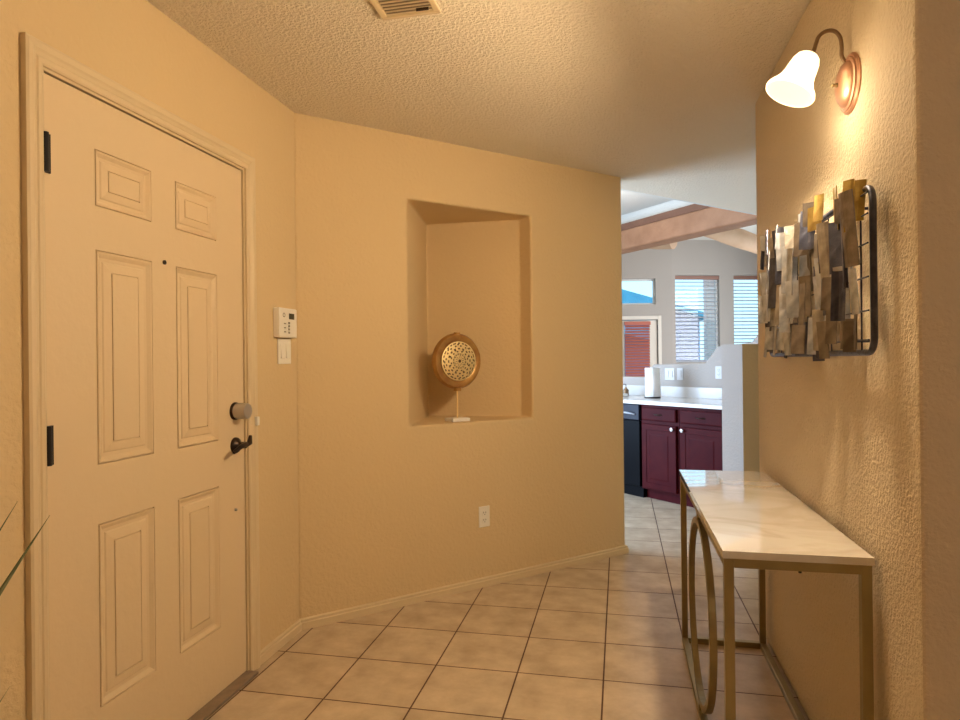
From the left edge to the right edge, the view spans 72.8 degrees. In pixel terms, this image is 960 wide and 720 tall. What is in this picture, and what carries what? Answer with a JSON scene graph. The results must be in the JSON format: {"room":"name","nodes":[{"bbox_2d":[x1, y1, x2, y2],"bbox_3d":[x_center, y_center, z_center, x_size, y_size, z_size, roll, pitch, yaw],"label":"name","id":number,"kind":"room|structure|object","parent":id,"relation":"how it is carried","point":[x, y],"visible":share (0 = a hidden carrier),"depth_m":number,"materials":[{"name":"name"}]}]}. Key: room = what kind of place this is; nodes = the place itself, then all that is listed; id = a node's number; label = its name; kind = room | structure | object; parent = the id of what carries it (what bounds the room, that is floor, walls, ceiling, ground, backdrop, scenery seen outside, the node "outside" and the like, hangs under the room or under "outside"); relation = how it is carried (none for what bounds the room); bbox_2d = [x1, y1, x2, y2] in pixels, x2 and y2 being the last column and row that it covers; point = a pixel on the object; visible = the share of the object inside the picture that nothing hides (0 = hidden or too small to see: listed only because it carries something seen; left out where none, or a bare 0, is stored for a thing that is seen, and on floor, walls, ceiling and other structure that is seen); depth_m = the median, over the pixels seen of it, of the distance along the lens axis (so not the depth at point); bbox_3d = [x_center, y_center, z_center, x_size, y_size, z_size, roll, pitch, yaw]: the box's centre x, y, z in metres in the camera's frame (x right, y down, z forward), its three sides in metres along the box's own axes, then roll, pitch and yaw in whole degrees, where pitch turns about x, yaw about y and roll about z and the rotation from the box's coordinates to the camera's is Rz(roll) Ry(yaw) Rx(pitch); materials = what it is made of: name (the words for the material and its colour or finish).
{"room":"traditional dwelling","nodes":[
{"label":"traditional dwelling","id":0,"kind":"room"},
{"bbox_2d":[0,0,299,719],"bbox_3d":[-1.506,0.555,0.326,0.160,3.405,5.557,-1,0,12],"label":"wall","id":1,"kind":"structure","parent":0,"point":[133,44],"depth_m":2.18,"materials":[{"name":"beige paint"}]},
{"bbox_2d":[20,32,259,719],"bbox_3d":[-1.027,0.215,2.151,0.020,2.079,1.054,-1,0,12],"label":"trim","id":2,"kind":"structure","parent":1,"relation":"attached to","point":[35,54],"depth_m":1.68,"materials":[{"name":"beige paint"}]},
{"bbox_2d":[44,73,251,719],"bbox_3d":[-1.033,0.243,2.147,0.102,1.996,0.927,-1,0,12],"label":"door","id":3,"kind":"structure","parent":1,"relation":"in","point":[147,410],"depth_m":2.04,"materials":[{"name":"beige paint"}]},
{"bbox_2d":[188,670,258,719],"bbox_3d":[-1.067,1.249,2.160,0.175,0.012,0.938,-1,0,12],"label":"threshold","id":4,"kind":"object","parent":1,"relation":"attached to","point":[242,680],"depth_m":2.40,"materials":[{"name":"brown wood"}]},
{"bbox_2d":[255,416,259,425],"bbox_3d":[-0.906,0.248,2.648,0.014,0.036,0.018,-1,0,12],"label":"sensor","id":5,"kind":"object","parent":1,"relation":"attached to","point":[257,418],"visible":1,"depth_m":2.64,"materials":[{"name":"white plastic"}]},
{"bbox_2d":[260,619,301,665],"bbox_3d":[-0.870,1.228,2.845,0.013,0.051,0.365,-1,0,12],"label":"baseboard","id":6,"kind":"structure","parent":1,"relation":"attached to","point":[293,630],"depth_m":2.83,"materials":[{"name":"beige paint"}]},
{"bbox_2d":[277,338,290,363],"bbox_3d":[-0.871,-0.039,2.908,0.013,0.113,0.112,-1,0,12],"label":"light switch","id":7,"kind":"object","parent":1,"relation":"attached to","point":[283,345],"visible":1,"depth_m":2.90,"materials":[{"name":"white plastic"}]},
{"bbox_2d":[273,307,296,337],"bbox_3d":[-0.865,-0.164,2.894,0.034,0.130,0.156,-1,0,12],"label":"alarm keypad","id":8,"kind":"object","parent":1,"relation":"attached to","point":[284,319],"visible":1,"depth_m":2.86,"materials":[{"name":"white plastic"}]},
{"bbox_2d":[146,0,809,213],"bbox_3d":[1.288,-1.236,2.222,5.050,0.120,10.840,-1,0,12],"label":"ceiling","id":9,"kind":"structure","parent":0,"point":[660,97],"depth_m":2.62,"materials":[{"name":"beige paint"}]},
{"bbox_2d":[369,0,440,19],"bbox_3d":[-0.271,-1.151,1.990,0.204,0.016,0.400,-1,0,12],"label":"ceiling vent","id":10,"kind":"object","parent":9,"relation":"in","point":[387,9],"visible":1,"depth_m":2.13,"materials":[{"name":"white metal"}]},
{"bbox_2d":[206,493,809,719],"bbox_3d":[0.093,1.309,6.653,9.800,0.120,19.000,-1,0,12],"label":"floor","id":11,"kind":"structure","parent":0,"point":[601,639],"depth_m":2.74,"materials":[{"name":"tile"}]},
{"bbox_2d":[0,501,49,701],"bbox_3d":[-0.895,0.767,1.003,0.502,0.969,0.993,-1,0,12],"label":"potted plant","id":12,"kind":"object","parent":11,"relation":"on","point":[12,572],"visible":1,"depth_m":1.43,"materials":[{"name":"green plant"}]},
{"bbox_2d":[623,403,646,497],"bbox_3d":[1.507,0.813,6.214,0.660,0.838,0.598,-1,0,-33],"label":"dishwasher","id":13,"kind":"object","parent":11,"relation":"on","point":[632,422],"visible":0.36,"depth_m":5.88,"materials":[{"name":"black metal"}]},
{"bbox_2d":[641,404,679,503],"bbox_3d":[1.792,0.809,5.786,0.648,0.838,0.422,-1,0,-33],"label":"base cabinet","id":14,"kind":"object","parent":11,"relation":"on","point":[660,424],"visible":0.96,"depth_m":5.61,"materials":[{"name":"red wood"}]},
{"bbox_2d":[680,407,722,507],"bbox_3d":[2.033,0.806,5.412,0.648,0.838,0.459,-1,0,-33],"label":"base cabinet","id":15,"kind":"object","parent":11,"relation":"on","point":[700,428],"visible":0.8,"depth_m":5.26,"materials":[{"name":"red wood"}]},
{"bbox_2d":[623,385,721,409],"bbox_3d":[1.699,0.325,5.963,0.652,0.134,1.778,-1,0,-33],"label":"countertop","id":16,"kind":"structure","parent":15,"relation":"on","point":[690,397],"depth_m":5.94,"materials":[{"name":"white stone"}]},
{"bbox_2d":[623,384,628,395],"bbox_3d":[1.465,0.300,6.555,0.061,0.122,0.065,-1,0,-33],"label":"soap pump","id":17,"kind":"object","parent":16,"relation":"on","point":[625,390],"visible":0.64,"depth_m":6.53,"materials":[{"name":"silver metal"}]},
{"bbox_2d":[644,367,660,397],"bbox_3d":[1.628,0.212,6.140,0.150,0.292,0.156,-1,0,-33],"label":"paper towel holder","id":18,"kind":"object","parent":16,"relation":"on","point":[652,375],"visible":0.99,"depth_m":6.08,"materials":[{"name":"white paper"}]},
{"bbox_2d":[679,470,874,719],"bbox_3d":[0.922,0.858,2.224,0.350,0.751,1.243,-1,0,12],"label":"console table","id":19,"kind":"object","parent":11,"relation":"on","point":[751,521],"visible":1,"depth_m":1.95,"materials":[{"name":"white stone"}]},
{"bbox_2d":[294,113,759,618],"bbox_3d":[0.484,0.039,4.536,4.236,2.405,1.086,-1,0,-33],"label":"wall","id":20,"kind":"structure","parent":0,"point":[405,243],"depth_m":3.58,"materials":[{"name":"beige paint"}]},
{"bbox_2d":[432,332,480,421],"bbox_3d":[-0.128,0.092,3.589,0.308,0.488,0.096,-1,0,-33],"label":"decorative sculpture","id":21,"kind":"object","parent":20,"relation":"on","point":[456,361],"visible":1,"depth_m":3.56,"materials":[{"name":"gold stone"}]},
{"bbox_2d":[300,545,628,629],"bbox_3d":[0.002,1.220,3.680,2.123,0.051,0.215,-1,0,-33],"label":"baseboard","id":22,"kind":"structure","parent":20,"relation":"attached to","point":[413,598],"depth_m":3.46,"materials":[{"name":"beige paint"}]},
{"bbox_2d":[479,505,489,527],"bbox_3d":[0.024,0.861,3.579,0.070,0.114,0.009,-1,0,-33],"label":"wall outlet","id":23,"kind":"object","parent":20,"relation":"attached to","point":[484,511],"visible":1,"depth_m":3.58,"materials":[{"name":"white plastic"}]},
{"bbox_2d":[621,190,671,214],"bbox_3d":[-0.121,-1.885,9.315,7.738,0.100,9.922,-1,0,12],"label":"ceiling","id":24,"kind":"structure","parent":0,"point":[630,201],"depth_m":7.64,"materials":[{"name":"white paint"}]},
{"bbox_2d":[648,242,676,248],"bbox_3d":[2.054,-1.682,9.186,0.218,0.424,1.517,-1,0,-44],"label":"log","id":25,"kind":"object","parent":24,"relation":"attached to","point":[672,245],"visible":0.09,"depth_m":8.69,"materials":[{"name":"beige wood"}]},
{"bbox_2d":[704,228,756,253],"bbox_3d":[3.923,-1.583,9.051,3.004,0.781,0.260,-1,0,-25],"label":"log","id":26,"kind":"object","parent":24,"relation":"attached to","point":[739,238],"visible":0.25,"depth_m":8.74,"materials":[{"name":"beige wood"}]},
{"bbox_2d":[621,249,672,363],"bbox_3d":[0.321,-0.545,13.162,7.000,3.600,0.160,-1,0,3],"label":"wall","id":27,"kind":"structure","parent":0,"point":[656,264],"depth_m":12.91,"materials":[{"name":"beige paint"}]},
{"bbox_2d":[624,321,650,376],"bbox_3d":[3.126,-0.204,12.904,0.510,1.115,0.064,-1,0,3],"label":"blind","id":28,"kind":"object","parent":27,"relation":"attached to","point":[630,362],"visible":0.89,"depth_m":12.91,"materials":[{"name":"brown wood"}]},
{"bbox_2d":[622,279,654,304],"bbox_3d":[3.142,-1.359,13.050,0.702,0.515,0.050,-1,0,3],"label":"window","id":29,"kind":"structure","parent":27,"relation":"in","point":[623,280],"depth_m":13.02,"materials":[{"name":"white"}]},
{"bbox_2d":[622,320,657,375],"bbox_3d":[3.144,0.214,12.977,0.809,2.000,0.062,-1,0,3],"label":"door","id":30,"kind":"structure","parent":27,"relation":"in","point":[653,327],"depth_m":12.95,"materials":[{"name":"beige wood"}]},
{"bbox_2d":[622,316,661,363],"bbox_3d":[3.131,0.174,12.925,0.950,2.100,0.020,-1,0,3],"label":"trim","id":31,"kind":"structure","parent":27,"relation":"attached to","point":[623,317],"depth_m":12.89,"materials":[{"name":"beige wood"}]},
{"bbox_2d":[621,207,756,253],"bbox_3d":[0.627,-1.489,10.549,0.260,0.245,9.500,-1,0,-29],"label":"ceiling beam","id":32,"kind":"structure","parent":27,"relation":"attached to","point":[710,220],"depth_m":7.29,"materials":[{"name":"brown wood"}]},
{"bbox_2d":[621,204,709,230],"bbox_3d":[1.141,-1.660,9.521,0.152,0.079,6.600,-1,0,-29],"label":"board","id":33,"kind":"object","parent":32,"relation":"on","point":[694,207],"visible":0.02,"depth_m":7.56,"materials":[{"name":"brown wood"}]},
{"bbox_2d":[621,200,692,223],"bbox_3d":[0.819,-2.004,10.396,0.120,0.700,9.960,-1,0,-29],"label":"wall","id":34,"kind":"structure","parent":0,"point":[673,204],"depth_m":7.91,"materials":[{"name":"white paint"}]},
{"bbox_2d":[621,189,756,214],"bbox_3d":[2.631,-1.784,5.548,5.360,1.195,0.021,-1,0,-33],"label":"wall header","id":35,"kind":"structure","parent":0,"point":[621,189],"depth_m":4.83,"materials":[{"name":"white paint"}]},
{"bbox_2d":[623,335,757,387],"bbox_3d":[1.869,0.511,6.416,0.122,1.435,3.200,-1,0,-33],"label":"wall","id":36,"kind":"structure","parent":0,"point":[700,374],"depth_m":6.10,"materials":[{"name":"beige paint"}]},
{"bbox_2d":[665,368,674,379],"bbox_3d":[1.843,0.137,6.328,0.011,0.114,0.116,-1,0,-33],"label":"light switch","id":37,"kind":"object","parent":36,"relation":"attached to","point":[669,372],"visible":1,"depth_m":6.32,"materials":[{"name":"grey plastic"}]},
{"bbox_2d":[623,385,721,398],"bbox_3d":[1.964,0.305,6.135,0.020,0.100,1.778,-1,0,-33],"label":"backsplash","id":38,"kind":"structure","parent":36,"relation":"attached to","point":[667,391],"depth_m":6.17,"materials":[{"name":"white tile"}]},
{"bbox_2d":[677,368,682,379],"bbox_3d":[1.911,0.134,6.223,0.011,0.114,0.070,-1,0,-33],"label":"light switch","id":39,"kind":"object","parent":36,"relation":"attached to","point":[679,370],"visible":1,"depth_m":6.22,"materials":[{"name":"grey plastic"}]},
{"bbox_2d":[715,366,721,378],"bbox_3d":[2.148,0.113,5.858,0.009,0.114,0.070,-1,0,-33],"label":"wall outlet","id":40,"kind":"object","parent":36,"relation":"attached to","point":[718,375],"visible":0.88,"depth_m":5.86,"materials":[{"name":"grey plastic"}]},
{"bbox_2d":[671,240,756,363],"bbox_3d":[5.146,-0.598,13.120,2.700,3.600,0.160,-1,0,-6],"label":"wall","id":41,"kind":"structure","parent":0,"point":[689,257],"depth_m":13.01,"materials":[{"name":"beige paint"}]},
{"bbox_2d":[676,280,717,362],"bbox_3d":[4.321,-0.818,13.069,0.917,1.728,0.050,-1,0,-6],"label":"window","id":42,"kind":"structure","parent":41,"relation":"in","point":[715,284],"depth_m":13.09,"materials":[{"name":"white plastic"}]},
{"bbox_2d":[675,276,718,361],"bbox_3d":[4.329,-0.819,12.993,0.917,1.710,0.057,-1,0,-6],"label":"blind","id":43,"kind":"object","parent":42,"relation":"attached to","point":[676,277],"visible":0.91,"depth_m":12.99,"materials":[{"name":"white plastic"}]},
{"bbox_2d":[734,276,757,342],"bbox_3d":[5.538,-0.833,13.120,0.915,1.710,0.057,-1,0,-6],"label":"blind","id":44,"kind":"object","parent":41,"relation":"attached to","point":[735,277],"visible":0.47,"depth_m":13.10,"materials":[{"name":"white plastic"}]},
{"bbox_2d":[689,224,756,239],"bbox_3d":[0.750,-2.415,9.679,9.500,0.120,12.800,-1,0,12],"label":"ceiling","id":45,"kind":"structure","parent":0,"point":[753,229],"depth_m":12.11,"materials":[{"name":"white paint"}]},
{"bbox_2d":[755,0,959,719],"bbox_3d":[2.352,0.014,1.904,2.565,2.405,1.640,-1,0,12],"label":"wall","id":46,"kind":"structure","parent":0,"point":[870,444],"depth_m":1.55,"materials":[{"name":"beige paint"}]},
{"bbox_2d":[766,28,861,114],"bbox_3d":[0.894,-0.780,1.775,0.214,0.234,0.158,-1,0,12],"label":"wall sconce","id":47,"kind":"object","parent":46,"relation":"attached to","point":[793,87],"visible":1,"depth_m":1.75,"materials":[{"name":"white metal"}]},
{"bbox_2d":[758,179,877,360],"bbox_3d":[1.013,-0.241,2.057,0.111,0.490,1.097,-1,0,12],"label":"wall sculpture","id":48,"kind":"object","parent":46,"relation":"attached to","point":[828,253],"visible":1,"depth_m":1.77,"materials":[{"name":"metal"}]},
{"label":"outside","id":49,"kind":"structure","parent":0,"visible":0},
{"bbox_3d":[14.868,1.425,52.219,130.000,0.250,76.100,-1,0,12],"label":"ground","id":50,"kind":"structure","parent":49,"visible":0},
{"bbox_2d":[622,289,703,374],"bbox_3d":[2.399,-1.604,25.186,10.800,6.006,7.400,-1,0,0],"label":"house","id":51,"kind":"structure","parent":50,"relation":"on","point":[627,296],"depth_m":22.38,"materials":[{"name":"blue paint"}]},
{"bbox_2d":[703,280,714,359],"bbox_3d":[5.654,-0.450,15.994,0.440,3.600,0.440,-1,0,0],"label":"patio post","id":52,"kind":"object","parent":50,"relation":"on","point":[705,289],"visible":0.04,"depth_m":15.88,"materials":[{"name":"beige"}]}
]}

